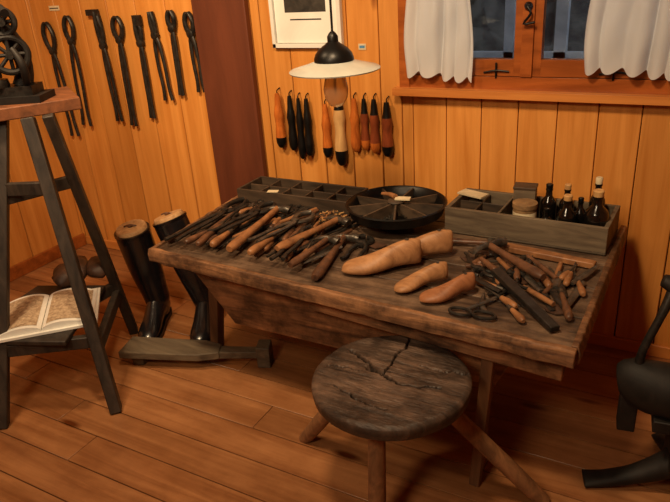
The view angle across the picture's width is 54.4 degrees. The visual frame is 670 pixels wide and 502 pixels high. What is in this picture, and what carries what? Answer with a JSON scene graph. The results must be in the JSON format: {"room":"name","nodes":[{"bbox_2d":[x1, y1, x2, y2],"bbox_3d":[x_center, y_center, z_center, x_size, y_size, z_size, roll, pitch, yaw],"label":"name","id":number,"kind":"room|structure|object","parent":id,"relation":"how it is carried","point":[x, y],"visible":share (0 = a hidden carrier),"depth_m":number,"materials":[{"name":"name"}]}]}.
{"room":"service shop","nodes":[
{"label":"service shop","id":0,"kind":"room"},
{"bbox_2d":[0,0,84,266],"bbox_3d":[-2.735,-0.394,2.109,0.050,2.550,4.200,9,28,28],"label":"wall","id":1,"kind":"structure","parent":0,"point":[32,233],"depth_m":3.82,"materials":[{"name":"brown wood"}]},
{"bbox_2d":[10,233,86,281],"bbox_3d":[-2.627,0.737,2.594,0.018,0.080,4.180,9,28,28],"label":"baseboard","id":2,"kind":"structure","parent":1,"relation":"attached to","point":[43,258],"depth_m":3.95,"materials":[{"name":"brown wood"}]},
{"bbox_2d":[0,244,669,501],"bbox_3d":[-0.481,1.149,1.502,5.000,0.060,4.300,9,28,28],"label":"floor","id":3,"kind":"structure","parent":0,"point":[216,430],"depth_m":2.42,"materials":[{"name":"brown wood"}]},
{"bbox_2d":[0,86,137,428],"bbox_3d":[-1.209,0.011,2.631,0.608,1.196,0.680,-7,24,-5],"label":"stand","id":4,"kind":"object","parent":3,"relation":"on","point":[95,338],"visible":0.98,"depth_m":2.48,"materials":[{"name":"brown wood"}]},
{"bbox_2d":[0,4,55,104],"bbox_3d":[-1.178,-0.709,2.346,0.200,0.340,0.172,-3,24,2],"label":"press","id":5,"kind":"object","parent":4,"relation":"on","point":[23,89],"visible":1,"depth_m":2.34,"materials":[{"name":"metal"}]},
{"bbox_2d":[0,287,100,342],"bbox_3d":[-1.174,0.245,2.646,0.410,0.039,0.320,-10,25,-13],"label":"open book","id":6,"kind":"object","parent":4,"relation":"on","point":[33,315],"visible":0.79,"depth_m":2.60,"materials":[{"name":"white paper"}]},
{"bbox_2d":[52,255,104,287],"bbox_3d":[-1.141,0.079,2.921,0.245,0.082,0.198,-15,27,-23],"label":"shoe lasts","id":7,"kind":"object","parent":4,"relation":"on","point":[92,267],"visible":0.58,"depth_m":2.87,"materials":[{"name":"brown wood"}]},
{"bbox_2d":[114,219,171,337],"bbox_3d":[-0.926,0.138,3.084,0.181,0.536,0.348,-3,24,4],"label":"boot","id":8,"kind":"object","parent":3,"relation":"on","point":[134,238],"visible":0.9,"depth_m":3.07,"materials":[{"name":"black leather"}]},
{"bbox_2d":[152,209,209,340],"bbox_3d":[-0.670,0.104,3.080,0.225,0.567,0.432,-17,27,-26],"label":"boot","id":9,"kind":"object","parent":3,"relation":"on","point":[167,224],"visible":0.54,"depth_m":3.06,"materials":[{"name":"black leather"}]},
{"bbox_2d":[118,336,273,367],"bbox_3d":[-0.608,0.453,2.866,0.670,0.101,0.137,1,25,11],"label":"jack","id":10,"kind":"object","parent":3,"relation":"on","point":[140,350],"visible":1,"depth_m":2.84,"materials":[{"name":"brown wood"}]},
{"bbox_2d":[148,195,627,486],"bbox_3d":[0.147,0.250,2.567,1.703,0.622,0.941,9,28,28],"label":"workbench","id":11,"kind":"object","parent":3,"relation":"on","point":[338,309],"visible":0.62,"depth_m":2.17,"materials":[{"name":"brown wood"}]},
{"bbox_2d":[166,219,209,242],"bbox_3d":[-0.582,-0.108,2.727,0.026,0.024,0.350,9,28,28],"label":"rasp","id":12,"kind":"object","parent":11,"relation":"on","point":[172,239],"visible":0.24,"depth_m":2.64,"materials":[{"name":"black metal"}]},
{"bbox_2d":[184,220,227,243],"bbox_3d":[-0.503,-0.084,2.601,0.034,0.026,0.271,9,28,28],"label":"knife","id":13,"kind":"object","parent":11,"relation":"on","point":[193,238],"visible":0.76,"depth_m":2.53,"materials":[{"name":"brown wood"}]},
{"bbox_2d":[196,203,248,246],"bbox_3d":[-0.459,-0.117,2.665,0.040,0.028,0.451,3,25,16],"label":"iron","id":14,"kind":"object","parent":11,"relation":"on","point":[206,236],"visible":0.85,"depth_m":2.56,"materials":[{"name":"brown wood"}]},
{"bbox_2d":[210,224,240,247],"bbox_3d":[-0.411,-0.081,2.572,0.032,0.032,0.294,6,26,21],"label":"awl","id":15,"kind":"object","parent":11,"relation":"on","point":[216,241],"visible":0.88,"depth_m":2.49,"materials":[{"name":"brown wood"}]},
{"bbox_2d":[226,205,290,251],"bbox_3d":[-0.332,-0.100,2.586,0.135,0.041,0.425,9,28,28],"label":"hammer","id":16,"kind":"object","parent":11,"relation":"on","point":[239,240],"visible":0.98,"depth_m":2.54,"materials":[{"name":"brown wood"}]},
{"bbox_2d":[190,198,359,264],"bbox_3d":[-0.239,-0.091,2.616,0.700,0.036,0.504,9,28,28],"label":"tools","id":17,"kind":"object","parent":11,"relation":"on","point":[281,218],"visible":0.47,"depth_m":2.59,"materials":[{"name":"brown wood"}]},
{"bbox_2d":[164,197,247,241],"bbox_3d":[-0.518,-0.136,2.714,0.078,0.029,0.476,10,28,29],"label":"pincers","id":18,"kind":"object","parent":17,"relation":"on","point":[224,210],"visible":0.98,"depth_m":2.70,"materials":[{"name":"metal"}]},
{"bbox_2d":[207,200,276,234],"bbox_3d":[-0.366,-0.139,2.671,0.076,0.029,0.361,14,30,35],"label":"pincers","id":19,"kind":"object","parent":17,"relation":"on","point":[257,210],"visible":0.94,"depth_m":2.66,"materials":[{"name":"metal"}]},
{"bbox_2d":[247,229,287,255],"bbox_3d":[-0.231,-0.060,2.498,0.032,0.032,0.350,8,27,26],"label":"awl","id":20,"kind":"object","parent":17,"relation":"on","point":[257,247],"visible":0.85,"depth_m":2.40,"materials":[{"name":"brown wood"}]},
{"bbox_2d":[247,210,315,242],"bbox_3d":[-0.200,-0.097,2.546,0.078,0.029,0.335,17,32,39],"label":"pincers","id":21,"kind":"object","parent":17,"relation":"on","point":[295,220],"visible":1,"depth_m":2.55,"materials":[{"name":"metal"}]},
{"bbox_2d":[269,224,312,260],"bbox_3d":[-0.150,-0.033,2.425,0.064,0.029,0.298,6,26,22],"label":"pincers","id":22,"kind":"object","parent":17,"relation":"on","point":[306,227],"visible":0.64,"depth_m":2.36,"materials":[{"name":"metal"}]},
{"bbox_2d":[275,215,350,250],"bbox_3d":[-0.097,-0.072,2.486,0.128,0.040,0.339,19,33,41],"label":"hammer","id":23,"kind":"object","parent":17,"relation":"on","point":[334,219],"visible":0.98,"depth_m":2.48,"materials":[{"name":"brown wood"}]},
{"bbox_2d":[237,176,367,215],"bbox_3d":[-0.150,-0.255,2.930,0.575,0.064,0.201,9,28,28],"label":"tray","id":24,"kind":"object","parent":11,"relation":"on","point":[323,196],"visible":0.93,"depth_m":2.92,"materials":[{"name":"brown wood"}]},
{"bbox_2d":[288,235,340,267],"bbox_3d":[-0.078,-0.003,2.332,0.108,0.038,0.254,9,28,28],"label":"hammer","id":25,"kind":"object","parent":11,"relation":"on","point":[301,257],"visible":1,"depth_m":2.34,"materials":[{"name":"brown wood"}]},
{"bbox_2d":[317,210,347,222],"bbox_3d":[-0.016,-0.145,2.696,0.132,0.039,0.126,9,28,28],"label":"pegs","id":26,"kind":"object","parent":11,"relation":"on","point":[323,214],"visible":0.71,"depth_m":2.69,"materials":[{"name":"brown wood"}]},
{"bbox_2d":[311,233,359,280],"bbox_3d":[-0.018,0.014,2.341,0.128,0.040,0.348,4,26,19],"label":"hammer","id":27,"kind":"object","parent":11,"relation":"on","point":[318,272],"visible":0.84,"depth_m":2.31,"materials":[{"name":"brown wood"}]},
{"bbox_2d":[340,234,374,260],"bbox_3d":[0.089,-0.014,2.404,0.085,0.029,0.202,5,26,20],"label":"pincers","id":28,"kind":"object","parent":11,"relation":"on","point":[361,242],"visible":0.91,"depth_m":2.42,"materials":[{"name":"metal"}]},
{"bbox_2d":[342,238,421,274],"bbox_3d":[0.158,0.019,2.221,0.278,0.105,0.097,-4,24,1],"label":"shoe last","id":29,"kind":"object","parent":11,"relation":"on","point":[406,251],"visible":1,"depth_m":2.20,"materials":[{"name":"brown wood"}]},
{"bbox_2d":[345,185,447,229],"bbox_3d":[0.245,-0.159,2.604,0.404,0.106,0.404,9,28,28],"label":"tray","id":30,"kind":"object","parent":11,"relation":"on","point":[368,208],"visible":0.99,"depth_m":2.57,"materials":[{"name":"black wood"}]},
{"bbox_2d":[381,192,410,200],"bbox_3d":[0.238,-0.217,2.582,0.134,0.023,0.046,9,28,28],"label":"brush","id":31,"kind":"object","parent":30,"relation":"on","point":[390,194],"visible":1,"depth_m":2.57,"materials":[{"name":"wood"}]},
{"bbox_2d":[394,261,447,292],"bbox_3d":[0.274,0.080,2.109,0.190,0.072,0.069,-14,26,-21],"label":"shoe last","id":32,"kind":"object","parent":11,"relation":"on","point":[437,271],"visible":1,"depth_m":2.10,"materials":[{"name":"brown wood"}]},
{"bbox_2d":[416,229,452,255],"bbox_3d":[0.280,-0.020,2.294,0.270,0.100,0.089,-9,25,-11],"label":"shoe last","id":33,"kind":"object","parent":11,"relation":"on","point":[438,241],"visible":0.52,"depth_m":2.27,"materials":[{"name":"brown wood"}]},
{"bbox_2d":[419,272,475,302],"bbox_3d":[0.351,0.114,2.022,0.187,0.070,0.071,-9,25,-10],"label":"shoe last","id":34,"kind":"object","parent":11,"relation":"on","point":[465,282],"visible":1,"depth_m":2.01,"materials":[{"name":"brown wood"}]},
{"bbox_2d":[369,242,562,314],"bbox_3d":[0.469,0.044,2.241,0.238,0.004,0.826,-24,31,-36],"label":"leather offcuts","id":35,"kind":"object","parent":11,"relation":"on","point":[376,245],"visible":0.33,"depth_m":2.11,"materials":[{"name":"brown leather"}]},
{"bbox_2d":[453,238,494,244],"bbox_3d":[0.488,-0.040,2.383,0.203,0.036,0.108,9,28,28],"label":"hammer","id":36,"kind":"object","parent":11,"relation":"on","point":[455,240],"visible":0.41,"depth_m":2.37,"materials":[{"name":"brown wood"}]},
{"bbox_2d":[448,293,501,320],"bbox_3d":[0.433,0.160,1.974,0.147,0.014,0.171,9,28,28],"label":"scissors","id":37,"kind":"object","parent":11,"relation":"on","point":[483,301],"visible":0.99,"depth_m":1.94,"materials":[{"name":"metal"}]},
{"bbox_2d":[464,251,485,276],"bbox_3d":[0.476,0.044,2.212,0.055,0.023,0.185,-3,24,3],"label":"pincers","id":38,"kind":"object","parent":11,"relation":"on","point":[475,268],"visible":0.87,"depth_m":2.17,"materials":[{"name":"metal"}]},
{"bbox_2d":[476,280,509,292],"bbox_3d":[0.515,0.114,2.059,0.176,0.022,0.032,14,30,35],"label":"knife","id":39,"kind":"object","parent":11,"relation":"on","point":[478,283],"visible":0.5,"depth_m":2.06,"materials":[{"name":"grey metal"}]},
{"bbox_2d":[468,237,545,279],"bbox_3d":[0.584,0.028,2.154,0.149,0.040,0.290,-14,26,-21],"label":"hammer","id":40,"kind":"object","parent":11,"relation":"on","point":[494,245],"visible":1,"depth_m":2.17,"materials":[{"name":"brown wood"}]},
{"bbox_2d":[492,255,525,284],"bbox_3d":[0.581,0.063,2.159,0.040,0.024,0.244,15,30,36],"label":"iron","id":41,"kind":"object","parent":11,"relation":"on","point":[493,281],"visible":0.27,"depth_m":2.16,"materials":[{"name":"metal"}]},
{"bbox_2d":[505,304,525,322],"bbox_3d":[0.521,0.171,1.930,0.024,0.024,0.156,-9,25,-11],"label":"awl","id":42,"kind":"object","parent":11,"relation":"on","point":[519,317],"visible":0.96,"depth_m":1.88,"materials":[{"name":"brown wood"}]},
{"bbox_2d":[479,257,559,331],"bbox_3d":[0.553,0.121,2.002,0.035,0.044,0.446,-10,25,-12],"label":"file","id":43,"kind":"object","parent":11,"relation":"on","point":[549,323],"visible":1,"depth_m":1.95,"materials":[{"name":"metal"}]},
{"bbox_2d":[463,249,598,308],"bbox_3d":[0.596,0.079,2.110,0.404,0.031,0.401,13,30,34],"label":"tools","id":44,"kind":"object","parent":11,"relation":"on","point":[560,279],"visible":0.62,"depth_m":2.06,"materials":[{"name":"brown wood"}]},
{"bbox_2d":[445,188,619,255],"bbox_3d":[0.732,-0.121,2.446,0.585,0.100,0.240,10,28,29],"label":"box","id":45,"kind":"object","parent":11,"relation":"on","point":[490,216],"visible":0.88,"depth_m":2.37,"materials":[{"name":"grey wood"}]},
{"bbox_2d":[457,189,488,198],"bbox_3d":[0.544,-0.226,2.572,0.055,0.006,0.110,-25,31,-38],"label":"folded paper","id":46,"kind":"object","parent":45,"relation":"on","point":[467,192],"visible":1,"depth_m":2.56,"materials":[{"name":"beige paper"}]},
{"bbox_2d":[512,198,537,217],"bbox_3d":[0.701,-0.125,2.412,0.090,0.120,0.090,9,28,28],"label":"tin can","id":47,"kind":"object","parent":45,"relation":"in","point":[527,207],"visible":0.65,"depth_m":2.37,"materials":[{"name":"metal"}]},
{"bbox_2d":[513,182,537,200],"bbox_3d":[0.728,-0.183,2.501,0.085,0.148,0.065,6,26,22],"label":"cardboard box","id":48,"kind":"object","parent":45,"relation":"in","point":[521,189],"visible":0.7,"depth_m":2.46,"materials":[{"name":"brown cardboard"}]},
{"bbox_2d":[541,207,552,219],"bbox_3d":[0.769,-0.106,2.374,0.048,0.107,0.048,9,28,28],"label":"glass bottle","id":49,"kind":"object","parent":45,"relation":"in","point":[546,215],"visible":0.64,"depth_m":2.35,"materials":[{"name":"black glass"}]},
{"bbox_2d":[540,183,556,219],"bbox_3d":[0.801,-0.174,2.448,0.058,0.166,0.058,9,28,28],"label":"glass bottle","id":50,"kind":"object","parent":45,"relation":"in","point":[548,200],"visible":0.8,"depth_m":2.42,"materials":[{"name":"black glass"}]},
{"bbox_2d":[558,183,573,210],"bbox_3d":[0.858,-0.167,2.417,0.054,0.171,0.054,9,28,28],"label":"glass bottle","id":51,"kind":"object","parent":45,"relation":"in","point":[568,186],"visible":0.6,"depth_m":2.39,"materials":[{"name":"brown glass"}]},
{"bbox_2d":[556,194,576,222],"bbox_3d":[0.822,-0.119,2.316,0.068,0.171,0.068,9,28,28],"label":"glass bottle","id":52,"kind":"object","parent":45,"relation":"in","point":[566,214],"visible":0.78,"depth_m":2.29,"materials":[{"name":"brown glass"}]},
{"bbox_2d":[575,197,584,223],"bbox_3d":[0.888,-0.129,2.366,0.044,0.139,0.044,9,28,28],"label":"glass bottle","id":53,"kind":"object","parent":45,"relation":"in","point":[580,210],"visible":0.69,"depth_m":2.35,"materials":[{"name":"black glass"}]},
{"bbox_2d":[583,189,608,226],"bbox_3d":[0.909,-0.119,2.269,0.082,0.198,0.082,9,28,28],"label":"glass bottle","id":54,"kind":"object","parent":45,"relation":"in","point":[596,214],"visible":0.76,"depth_m":2.23,"materials":[{"name":"brown glass"}]},
{"bbox_2d":[588,176,604,206],"bbox_3d":[0.946,-0.167,2.356,0.056,0.209,0.056,9,28,28],"label":"glass bottle","id":55,"kind":"object","parent":45,"relation":"in","point":[599,180],"visible":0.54,"depth_m":2.32,"materials":[{"name":"glass"}]},
{"bbox_2d":[531,276,555,311],"bbox_3d":[0.643,0.115,2.033,0.026,0.024,0.268,-3,24,3],"label":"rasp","id":56,"kind":"object","parent":11,"relation":"on","point":[550,308],"visible":0.3,"depth_m":1.99,"materials":[{"name":"black metal"}]},
{"bbox_2d":[500,243,596,268],"bbox_3d":[0.727,0.015,2.240,0.328,0.022,0.040,14,30,34],"label":"wooden stick","id":57,"kind":"object","parent":11,"relation":"on","point":[510,247],"visible":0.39,"depth_m":2.22,"materials":[{"name":"brown wood"}]},
{"bbox_2d":[548,266,572,320],"bbox_3d":[0.694,0.121,2.010,0.032,0.026,0.350,0,25,9],"label":"knife","id":58,"kind":"object","parent":11,"relation":"on","point":[567,312],"visible":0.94,"depth_m":1.90,"materials":[{"name":"brown wood"}]},
{"bbox_2d":[573,271,586,296],"bbox_3d":[0.765,0.094,2.061,0.024,0.024,0.192,-1,25,8],"label":"awl","id":59,"kind":"object","parent":11,"relation":"on","point":[582,291],"visible":0.86,"depth_m":1.99,"materials":[{"name":"brown wood"}]},
{"bbox_2d":[299,335,549,501],"bbox_3d":[0.183,0.587,2.001,0.879,0.494,0.465,9,28,28],"label":"stool","id":60,"kind":"object","parent":3,"relation":"on","point":[379,390],"visible":0.97,"depth_m":1.88,"materials":[{"name":"brown wood"}]},
{"bbox_2d":[582,274,669,487],"bbox_3d":[1.056,0.434,1.885,0.431,0.716,0.490,-19,28,-29],"label":"machine","id":61,"kind":"object","parent":3,"relation":"on","point":[643,384],"visible":1,"depth_m":1.92,"materials":[{"name":"metal"}]},
{"bbox_2d":[28,0,669,346],"bbox_3d":[0.427,-0.872,2.646,4.950,2.550,0.050,9,28,28],"label":"wall","id":62,"kind":"structure","parent":0,"point":[147,170],"depth_m":2.92,"materials":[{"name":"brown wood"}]},
{"bbox_2d":[49,6,59,10],"bbox_3d":[-1.544,-1.334,3.584,0.080,0.025,0.004,9,28,28],"label":"wall label","id":63,"kind":"object","parent":62,"relation":"attached to","point":[51,8],"visible":1,"depth_m":3.58,"materials":[{"name":"paper"}]},
{"bbox_2d":[41,21,79,135],"bbox_3d":[-1.580,-0.982,3.759,0.117,0.648,0.038,9,28,28],"label":"tongs","id":64,"kind":"object","parent":62,"relation":"attached to","point":[52,50],"visible":0.9,"depth_m":3.70,"materials":[{"name":"metal"}]},
{"bbox_2d":[62,15,92,125],"bbox_3d":[-1.453,-1.006,3.670,0.114,0.608,0.038,9,28,28],"label":"tongs","id":65,"kind":"object","parent":62,"relation":"attached to","point":[71,41],"visible":0.98,"depth_m":3.63,"materials":[{"name":"metal"}]},
{"bbox_2d":[85,236,119,249],"bbox_3d":[-1.102,0.011,3.977,1.197,0.055,0.016,9,28,28],"label":"baseboard","id":66,"kind":"structure","parent":62,"relation":"attached to","point":[111,244],"depth_m":4.14,"materials":[{"name":"brown wood"}]},
{"bbox_2d":[85,9,123,121],"bbox_3d":[-1.246,-1.001,3.546,0.114,0.591,0.038,9,28,28],"label":"tongs","id":67,"kind":"object","parent":62,"relation":"attached to","point":[97,22],"visible":1,"depth_m":3.51,"materials":[{"name":"metal"}]},
{"bbox_2d":[110,16,137,125],"bbox_3d":[-1.119,-0.956,3.491,0.085,0.577,0.039,3,25,16],"label":"tongs","id":68,"kind":"object","parent":62,"relation":"attached to","point":[119,40],"visible":1,"depth_m":3.47,"materials":[{"name":"metal"}]},
{"bbox_2d":[131,15,155,118],"bbox_3d":[-0.995,-0.957,3.415,0.064,0.526,0.038,9,28,28],"label":"tongs","id":69,"kind":"object","parent":62,"relation":"attached to","point":[137,23],"visible":1,"depth_m":3.38,"materials":[{"name":"metal"}]},
{"bbox_2d":[147,11,173,100],"bbox_3d":[-0.887,-0.991,3.332,0.086,0.443,0.038,9,28,28],"label":"tongs","id":70,"kind":"object","parent":62,"relation":"attached to","point":[152,23],"visible":1,"depth_m":3.32,"materials":[{"name":"metal"}]},
{"bbox_2d":[165,10,184,95],"bbox_3d":[-0.797,-0.992,3.277,0.061,0.416,0.038,9,28,28],"label":"tongs","id":71,"kind":"object","parent":62,"relation":"attached to","point":[171,25],"visible":1,"depth_m":3.25,"materials":[{"name":"metal"}]},
{"bbox_2d":[182,11,203,92],"bbox_3d":[-0.692,-0.979,3.219,0.083,0.388,0.038,9,28,28],"label":"tongs","id":72,"kind":"object","parent":62,"relation":"attached to","point":[190,32],"visible":0.98,"depth_m":3.19,"materials":[{"name":"metal"}]},
{"bbox_2d":[191,0,267,204],"bbox_3d":[-0.530,-1.010,3.107,0.310,2.550,0.034,9,28,28],"label":"wooden post","id":73,"kind":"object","parent":62,"relation":"attached to","point":[222,27],"depth_m":3.19,"materials":[{"name":"paint"}]},
{"bbox_2d":[274,87,286,147],"bbox_3d":[-0.265,-0.635,3.119,0.052,0.283,0.054,9,28,28],"label":"edge burnisher","id":74,"kind":"object","parent":62,"relation":"attached to","point":[281,137],"visible":1,"depth_m":3.11,"materials":[{"name":"orange wood"}]},
{"bbox_2d":[287,90,297,150],"bbox_3d":[-0.206,-0.618,3.096,0.044,0.284,0.047,9,28,28],"label":"edge burnisher","id":75,"kind":"object","parent":62,"relation":"attached to","point":[293,139],"visible":1,"depth_m":3.09,"materials":[{"name":"black wood"}]},
{"bbox_2d":[296,92,305,158],"bbox_3d":[-0.163,-0.590,3.088,0.038,0.314,0.041,9,28,28],"label":"edge burnisher","id":76,"kind":"object","parent":62,"relation":"attached to","point":[299,117],"visible":0.98,"depth_m":3.08,"materials":[{"name":"black wood"}]},
{"bbox_2d":[268,0,343,47],"bbox_3d":[-0.140,-1.157,2.803,0.360,0.545,0.023,9,28,28],"label":"framed picture","id":77,"kind":"object","parent":62,"relation":"attached to","point":[294,23],"visible":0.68,"depth_m":2.88,"materials":[{"name":"white paper"}]},
{"bbox_2d":[303,93,313,155],"bbox_3d":[-0.126,-0.592,3.061,0.044,0.294,0.047,9,28,28],"label":"edge burnisher","id":78,"kind":"object","parent":62,"relation":"attached to","point":[309,141],"visible":1,"depth_m":3.05,"materials":[{"name":"black wood"}]},
{"bbox_2d":[321,99,332,157],"bbox_3d":[-0.039,-0.567,3.017,0.048,0.273,0.050,9,28,28],"label":"edge burnisher","id":79,"kind":"object","parent":62,"relation":"attached to","point":[326,124],"visible":0.95,"depth_m":3.01,"materials":[{"name":"orange wood"}]},
{"bbox_2d":[333,106,347,165],"bbox_3d":[0.022,-0.577,2.968,0.060,0.383,0.063,9,28,28],"label":"edge burnisher","id":80,"kind":"object","parent":62,"relation":"attached to","point":[341,149],"visible":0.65,"depth_m":2.97,"materials":[{"name":"beige wood"}]},
{"bbox_2d":[350,92,360,151],"bbox_3d":[0.090,-0.577,2.933,0.048,0.263,0.050,9,28,28],"label":"edge burnisher","id":81,"kind":"object","parent":62,"relation":"attached to","point":[354,115],"visible":1,"depth_m":2.92,"materials":[{"name":"orange wood"}]},
{"bbox_2d":[358,44,365,49],"bbox_3d":[0.117,-0.876,2.798,0.035,0.025,0.004,9,28,28],"label":"wall label","id":82,"kind":"object","parent":62,"relation":"attached to","point":[360,46],"visible":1,"depth_m":2.80,"materials":[{"name":"paper"}]},
{"bbox_2d":[360,92,369,149],"bbox_3d":[0.133,-0.576,2.912,0.042,0.254,0.045,9,28,28],"label":"edge burnisher","id":83,"kind":"object","parent":62,"relation":"attached to","point":[364,118],"visible":0.98,"depth_m":2.91,"materials":[{"name":"brown wood"}]},
{"bbox_2d":[369,93,380,152],"bbox_3d":[0.176,-0.563,2.888,0.048,0.263,0.050,9,28,28],"label":"edge burnisher","id":84,"kind":"object","parent":62,"relation":"attached to","point":[375,142],"visible":1,"depth_m":2.88,"materials":[{"name":"brown wood"}]},
{"bbox_2d":[381,96,393,156],"bbox_3d":[0.230,-0.544,2.861,0.054,0.263,0.057,9,28,28],"label":"edge burnisher","id":85,"kind":"object","parent":62,"relation":"attached to","point":[387,123],"visible":1,"depth_m":2.85,"materials":[{"name":"brown wood"}]},
{"bbox_2d":[392,0,669,105],"bbox_3d":[0.764,-1.006,2.345,1.200,0.905,0.115,9,28,28],"label":"window","id":86,"kind":"structure","parent":62,"relation":"in","point":[525,50],"depth_m":2.46,"materials":[{"name":"brown wood"}]},
{"bbox_3d":[0.713,-1.342,2.143,1.140,0.013,0.014,9,28,28],"label":"curtain rod","id":87,"kind":"object","parent":86,"relation":"attached to","visible":0},
{"bbox_2d":[404,0,472,82],"bbox_3d":[0.390,-1.037,2.490,0.295,0.776,0.041,9,28,28],"label":"curtain","id":88,"kind":"object","parent":87,"relation":"hanging from","point":[438,34],"visible":1,"depth_m":2.58,"materials":[{"name":"white fabric"}]},
{"bbox_2d":[584,0,669,80],"bbox_3d":[1.044,-0.941,2.139,0.391,0.751,0.040,9,28,28],"label":"curtain","id":89,"kind":"object","parent":87,"relation":"hanging from","point":[633,36],"visible":1,"depth_m":2.25,"materials":[{"name":"white fabric"}]},
{"bbox_2d":[587,332,669,359],"bbox_3d":[1.179,0.387,2.773,3.388,0.055,0.016,9,28,28],"label":"baseboard","id":90,"kind":"structure","parent":62,"relation":"attached to","point":[655,350],"depth_m":2.74,"materials":[{"name":"brown wood"}]},
{"bbox_3d":[-0.645,-1.229,0.450,4.900,0.050,4.250,9,28,28],"label":"ceiling","id":91,"kind":"structure","parent":0,"visible":0},
{"bbox_2d":[289,0,380,107],"bbox_3d":[-0.040,-1.131,1.918,0.304,1.416,0.304,9,28,28],"label":"pendant lamp","id":92,"kind":"object","parent":91,"relation":"hanging from","point":[334,61],"visible":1,"depth_m":2.10,"materials":[{"name":"white metal"}]}
]}

